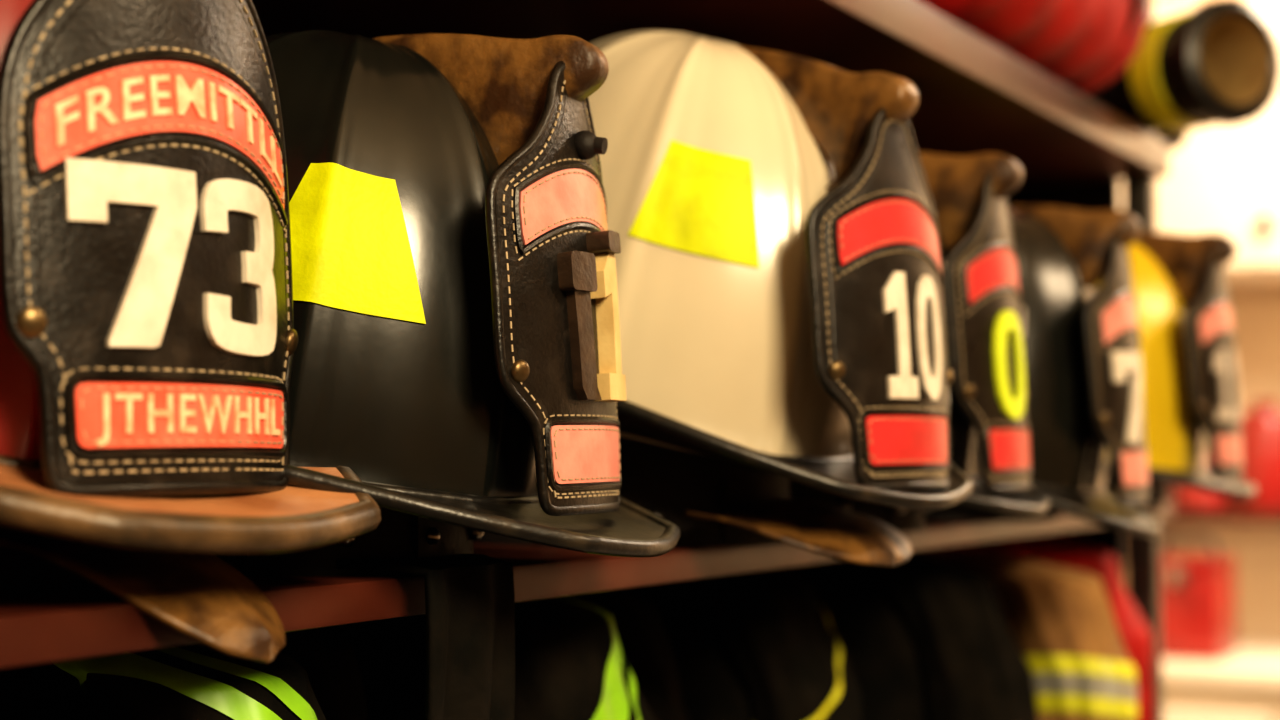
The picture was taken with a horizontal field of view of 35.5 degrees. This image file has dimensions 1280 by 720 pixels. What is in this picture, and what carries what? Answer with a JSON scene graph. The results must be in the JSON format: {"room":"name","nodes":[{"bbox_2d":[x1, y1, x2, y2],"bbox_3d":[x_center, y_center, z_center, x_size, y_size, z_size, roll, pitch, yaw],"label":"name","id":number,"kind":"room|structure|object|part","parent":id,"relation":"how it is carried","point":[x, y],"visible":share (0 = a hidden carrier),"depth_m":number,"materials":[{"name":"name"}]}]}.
{"room":"emergency services station","nodes":[
{"label":"emergency services station","id":0,"kind":"room"},
{"bbox_2d":[1123,0,1279,643],"bbox_3d":[2.974,0.176,3.796,4.300,3.000,0.100,-1,-3,28],"label":"wall","id":1,"kind":"structure","parent":0,"point":[1255,547],"depth_m":4.57,"materials":[{"name":"beige paint"}]},
{"bbox_2d":[1119,0,1279,286],"bbox_3d":[1.449,-0.479,4.365,1.000,0.600,0.355,-1,-3,28],"label":"window","id":2,"kind":"structure","parent":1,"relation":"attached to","point":[1222,179],"depth_m":4.28,"materials":[{"name":"white glass"}]},
{"bbox_3d":[1.326,-0.285,4.231,0.020,0.050,0.020,-1,-3,28],"label":"knob","id":3,"kind":"part","parent":2,"relation":"part of","materials":[{"name":"metal"}]},
{"bbox_2d":[1122,508,1279,562],"bbox_3d":[1.436,0.393,4.409,0.900,0.122,0.220,-1,-3,28],"label":"wall rack","id":4,"kind":"object","parent":1,"relation":"attached to","point":[1233,514],"visible":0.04,"depth_m":4.38,"materials":[{"name":"brown wood"}]},
{"bbox_2d":[1161,480,1169,500],"bbox_3d":[1.149,0.238,4.557,0.110,0.200,0.110,-1,-3,28],"label":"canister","id":5,"kind":"object","parent":4,"relation":"on","point":[1163,483],"visible":0.02,"depth_m":4.51,"materials":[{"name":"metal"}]},
{"bbox_2d":[1172,451,1232,509],"bbox_3d":[1.264,0.270,4.495,0.130,0.130,0.130,-1,-3,28],"label":"canister","id":6,"kind":"object","parent":4,"relation":"on","point":[1184,498],"visible":0.3,"depth_m":4.44,"materials":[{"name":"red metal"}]},
{"bbox_2d":[1236,401,1279,510],"bbox_3d":[1.387,0.212,4.431,0.130,0.240,0.130,-1,-3,28],"label":"canister","id":7,"kind":"object","parent":4,"relation":"on","point":[1260,427],"visible":0.96,"depth_m":4.38,"materials":[{"name":"red metal"}]},
{"bbox_3d":[1.266,1.579,0.504,4.500,0.100,7.400,-1,-3,28],"label":"floor","id":8,"kind":"structure","parent":0,"visible":0},
{"bbox_2d":[0,0,1173,719],"bbox_3d":[-0.411,0.384,1.090,0.762,2.340,2.800,-1,-3,28],"label":"storage shelf","id":9,"kind":"object","parent":8,"relation":"on","point":[976,96],"visible":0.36,"depth_m":1.41,"materials":[{"name":"brown wood"}]},
{"bbox_2d":[0,643,325,719],"bbox_3d":[-0.320,0.521,0.940,0.471,0.842,0.160,-1,-3,28],"label":"coat","id":10,"kind":"object","parent":9,"relation":"hanging from","point":[198,681],"visible":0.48,"depth_m":0.86,"materials":[{"name":"black fabric"}]},
{"bbox_2d":[0,0,380,663],"bbox_3d":[-0.342,-0.051,0.845,0.491,0.337,0.341,-1,-3,28],"label":"helmet","id":11,"kind":"object","parent":9,"relation":"on","point":[149,338],"visible":1,"depth_m":0.73,"materials":[{"name":"black leather"}]},
{"bbox_3d":[-0.173,-0.087,0.757,0.017,0.048,0.139,-1,-3,28],"label":"banner panel","id":12,"kind":"part","parent":11,"relation":"part of","materials":[{"name":"red leather"}]},
{"bbox_3d":[-0.166,0.021,0.748,0.013,0.024,0.117,-1,-3,28],"label":"panel","id":13,"kind":"part","parent":11,"relation":"part of","materials":[{"name":"red leather"}]},
{"bbox_2d":[280,628,367,719],"bbox_3d":[-0.334,0.536,1.137,0.471,0.842,0.160,-1,-3,28],"label":"coat","id":14,"kind":"object","parent":9,"relation":"hanging from","point":[330,664],"visible":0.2,"depth_m":1.06,"materials":[{"name":"black fabric"}]},
{"bbox_2d":[336,554,514,719],"bbox_3d":[-0.098,0.303,0.889,0.065,0.429,0.086,-1,-3,28],"label":"post","id":15,"kind":"object","parent":9,"relation":"hanging from","point":[470,598],"visible":0.91,"depth_m":0.88,"materials":[{"name":"black metal"}]},
{"bbox_2d":[211,30,679,575],"bbox_3d":[-0.186,-0.029,0.966,0.417,0.254,0.280,-1,-3,18],"label":"helmet","id":16,"kind":"object","parent":9,"relation":"on","point":[456,306],"visible":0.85,"depth_m":0.88,"materials":[{"name":"plastic"}]},
{"bbox_3d":[-0.029,-0.067,0.913,0.013,0.039,0.109,-1,-3,19],"label":"banner panel","id":17,"kind":"part","parent":16,"relation":"part of","materials":[{"name":"leather"}]},
{"bbox_3d":[-0.021,0.043,0.905,0.009,0.026,0.088,-1,-3,19],"label":"panel","id":18,"kind":"part","parent":16,"relation":"part of","materials":[{"name":"leather"}]},
{"bbox_2d":[323,597,654,719],"bbox_3d":[-0.187,0.534,1.241,0.474,0.842,0.160,-1,-3,28],"label":"coat","id":19,"kind":"object","parent":9,"relation":"hanging from","point":[570,662],"visible":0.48,"depth_m":1.16,"materials":[{"name":"black fabric"}]},
{"bbox_2d":[563,589,689,719],"bbox_3d":[-0.160,0.548,1.421,0.473,0.842,0.160,-1,-3,28],"label":"coat","id":20,"kind":"object","parent":9,"relation":"hanging from","point":[642,637],"visible":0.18,"depth_m":1.33,"materials":[{"name":"black fabric"}]},
{"bbox_2d":[473,31,973,566],"bbox_3d":[-0.021,-0.039,1.242,0.463,0.320,0.295,-2,-3,38],"label":"helmet","id":21,"kind":"object","parent":9,"relation":"on","point":[779,268],"visible":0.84,"depth_m":1.11,"materials":[{"name":"plastic"}]},
{"bbox_3d":[0.145,-0.069,1.120,0.013,0.041,0.114,-2,-3,37],"label":"banner panel","id":22,"kind":"part","parent":21,"relation":"part of","materials":[{"name":"red leather"}]},
{"bbox_3d":[0.152,0.045,1.109,0.009,0.027,0.091,-2,-3,37],"label":"panel","id":23,"kind":"part","parent":21,"relation":"part of","materials":[{"name":"red leather"}]},
{"bbox_2d":[619,570,860,719],"bbox_3d":[-0.032,0.557,1.601,0.471,0.842,0.162,-1,-3,28],"label":"coat","id":24,"kind":"object","parent":9,"relation":"hanging from","point":[760,645],"visible":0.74,"depth_m":1.51,"materials":[{"name":"black fabric"}]},
{"bbox_2d":[773,553,1037,719],"bbox_3d":[0.124,0.562,1.721,0.474,0.842,0.155,-1,-3,28],"label":"coat","id":25,"kind":"object","parent":9,"relation":"hanging from","point":[922,638],"visible":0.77,"depth_m":1.64,"materials":[{"name":"black fabric"}]},
{"bbox_2d":[793,152,1049,531],"bbox_3d":[0.084,-0.013,1.421,0.406,0.265,0.274,-1,-3,25],"label":"helmet","id":26,"kind":"object","parent":9,"relation":"on","point":[989,428],"visible":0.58,"depth_m":1.32,"materials":[{"name":"leather"}]},
{"bbox_3d":[0.242,-0.054,1.342,0.013,0.041,0.114,-1,-3,27],"label":"banner panel","id":27,"kind":"part","parent":26,"relation":"part of","materials":[{"name":"red leather"}]},
{"bbox_3d":[0.250,0.060,1.333,0.009,0.027,0.091,-1,-3,27],"label":"panel","id":28,"kind":"part","parent":26,"relation":"part of","materials":[{"name":"red leather"}]},
{"bbox_2d":[912,550,1137,719],"bbox_3d":[0.242,0.578,1.862,0.469,0.842,0.159,-1,-3,28],"label":"coat","id":29,"kind":"object","parent":9,"relation":"hanging from","point":[1061,620],"visible":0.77,"depth_m":1.76,"materials":[{"name":"beige fabric"}]},
{"bbox_2d":[919,0,1146,95],"bbox_3d":[0.280,-0.360,1.805,0.298,0.239,0.580,-1,-3,28],"label":"bag","id":30,"kind":"object","parent":9,"relation":"on","point":[1084,45],"visible":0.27,"depth_m":1.74,"materials":[{"name":"fabric"}]},
{"bbox_2d":[924,535,1152,719],"bbox_3d":[0.312,0.578,2.076,0.472,0.842,0.157,-1,-3,28],"label":"coat","id":31,"kind":"object","parent":9,"relation":"hanging from","point":[1135,634],"visible":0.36,"depth_m":1.98,"materials":[{"name":"red fabric"}]},
{"bbox_2d":[924,206,1161,536],"bbox_3d":[0.221,0.006,1.644,0.402,0.270,0.274,-1,-3,24],"label":"helmet","id":32,"kind":"object","parent":9,"relation":"on","point":[1082,340],"visible":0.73,"depth_m":1.53,"materials":[{"name":"plastic"}]},
{"bbox_3d":[0.381,-0.030,1.566,0.013,0.041,0.114,-1,-3,26],"label":"banner panel","id":33,"kind":"part","parent":32,"relation":"part of","materials":[{"name":"leather"}]},
{"bbox_3d":[0.388,0.084,1.558,0.009,0.027,0.091,-1,-3,26],"label":"panel","id":34,"kind":"part","parent":32,"relation":"part of","materials":[{"name":"leather"}]},
{"bbox_3d":[0.224,0.360,2.332,0.680,2.100,0.014,-1,-3,28],"label":"panel","id":35,"kind":"part","parent":9,"relation":"part of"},
{"bbox_3d":[0.541,0.432,2.138,0.030,2.340,0.030,-1,-3,28],"label":"post","id":36,"kind":"part","parent":9,"relation":"part of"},
{"bbox_2d":[1097,232,1256,509],"bbox_3d":[0.380,0.009,1.924,0.406,0.265,0.274,-2,-3,31],"label":"helmet","id":37,"kind":"object","parent":9,"relation":"on","point":[1190,374],"visible":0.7,"depth_m":1.81,"materials":[{"name":"plastic"}]},
{"bbox_3d":[0.535,-0.032,1.838,0.013,0.041,0.114,-1,-3,30],"label":"banner panel","id":38,"kind":"part","parent":37,"relation":"part of","materials":[{"name":"red leather"}]},
{"bbox_3d":[0.542,0.082,1.829,0.009,0.027,0.091,-1,-3,30],"label":"panel","id":39,"kind":"part","parent":37,"relation":"part of","materials":[{"name":"leather"}]},
{"bbox_2d":[1085,0,1279,150],"bbox_3d":[0.589,-0.296,2.231,0.285,0.130,0.379,1,-3,-27],"label":"rubber boot","id":40,"kind":"object","parent":9,"relation":"on","point":[1217,61],"visible":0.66,"depth_m":2.06,"materials":[{"name":"black rubber"}]},
{"bbox_2d":[1162,642,1279,719],"bbox_3d":[1.389,1.155,4.178,1.040,1.058,0.610,-1,-3,28],"label":"counter","id":41,"kind":"object","parent":8,"relation":"on","point":[1244,684],"visible":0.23,"depth_m":4.02,"materials":[{"name":"white paint"}]},
{"bbox_3d":[1.044,0.814,4.065,0.470,0.220,0.020,-1,-3,28],"label":"drawer","id":42,"kind":"part","parent":41,"relation":"part of","materials":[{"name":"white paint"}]},
{"bbox_2d":[1162,642,1279,689],"bbox_3d":[1.391,0.645,4.206,1.040,0.035,0.600,-1,-3,28],"label":"countertop","id":43,"kind":"structure","parent":41,"relation":"on","point":[1253,665],"depth_m":4.03,"materials":[{"name":"white paint"}]},
{"bbox_2d":[1161,536,1236,660],"bbox_3d":[1.171,0.503,4.266,0.160,0.252,0.211,-1,-3,28],"label":"canister","id":44,"kind":"object","parent":43,"relation":"on","point":[1199,597],"visible":0.84,"depth_m":4.18,"materials":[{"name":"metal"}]},
{"bbox_3d":[1.174,0.402,4.276,0.136,0.050,0.016,-1,-3,28],"label":"handle","id":45,"kind":"part","parent":44,"relation":"part of","materials":[{"name":"metal"}]},
{"bbox_3d":[1.174,0.434,4.274,0.160,0.030,0.200,-1,-3,28],"label":"lid","id":46,"kind":"part","parent":44,"relation":"part of","materials":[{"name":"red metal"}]}
]}

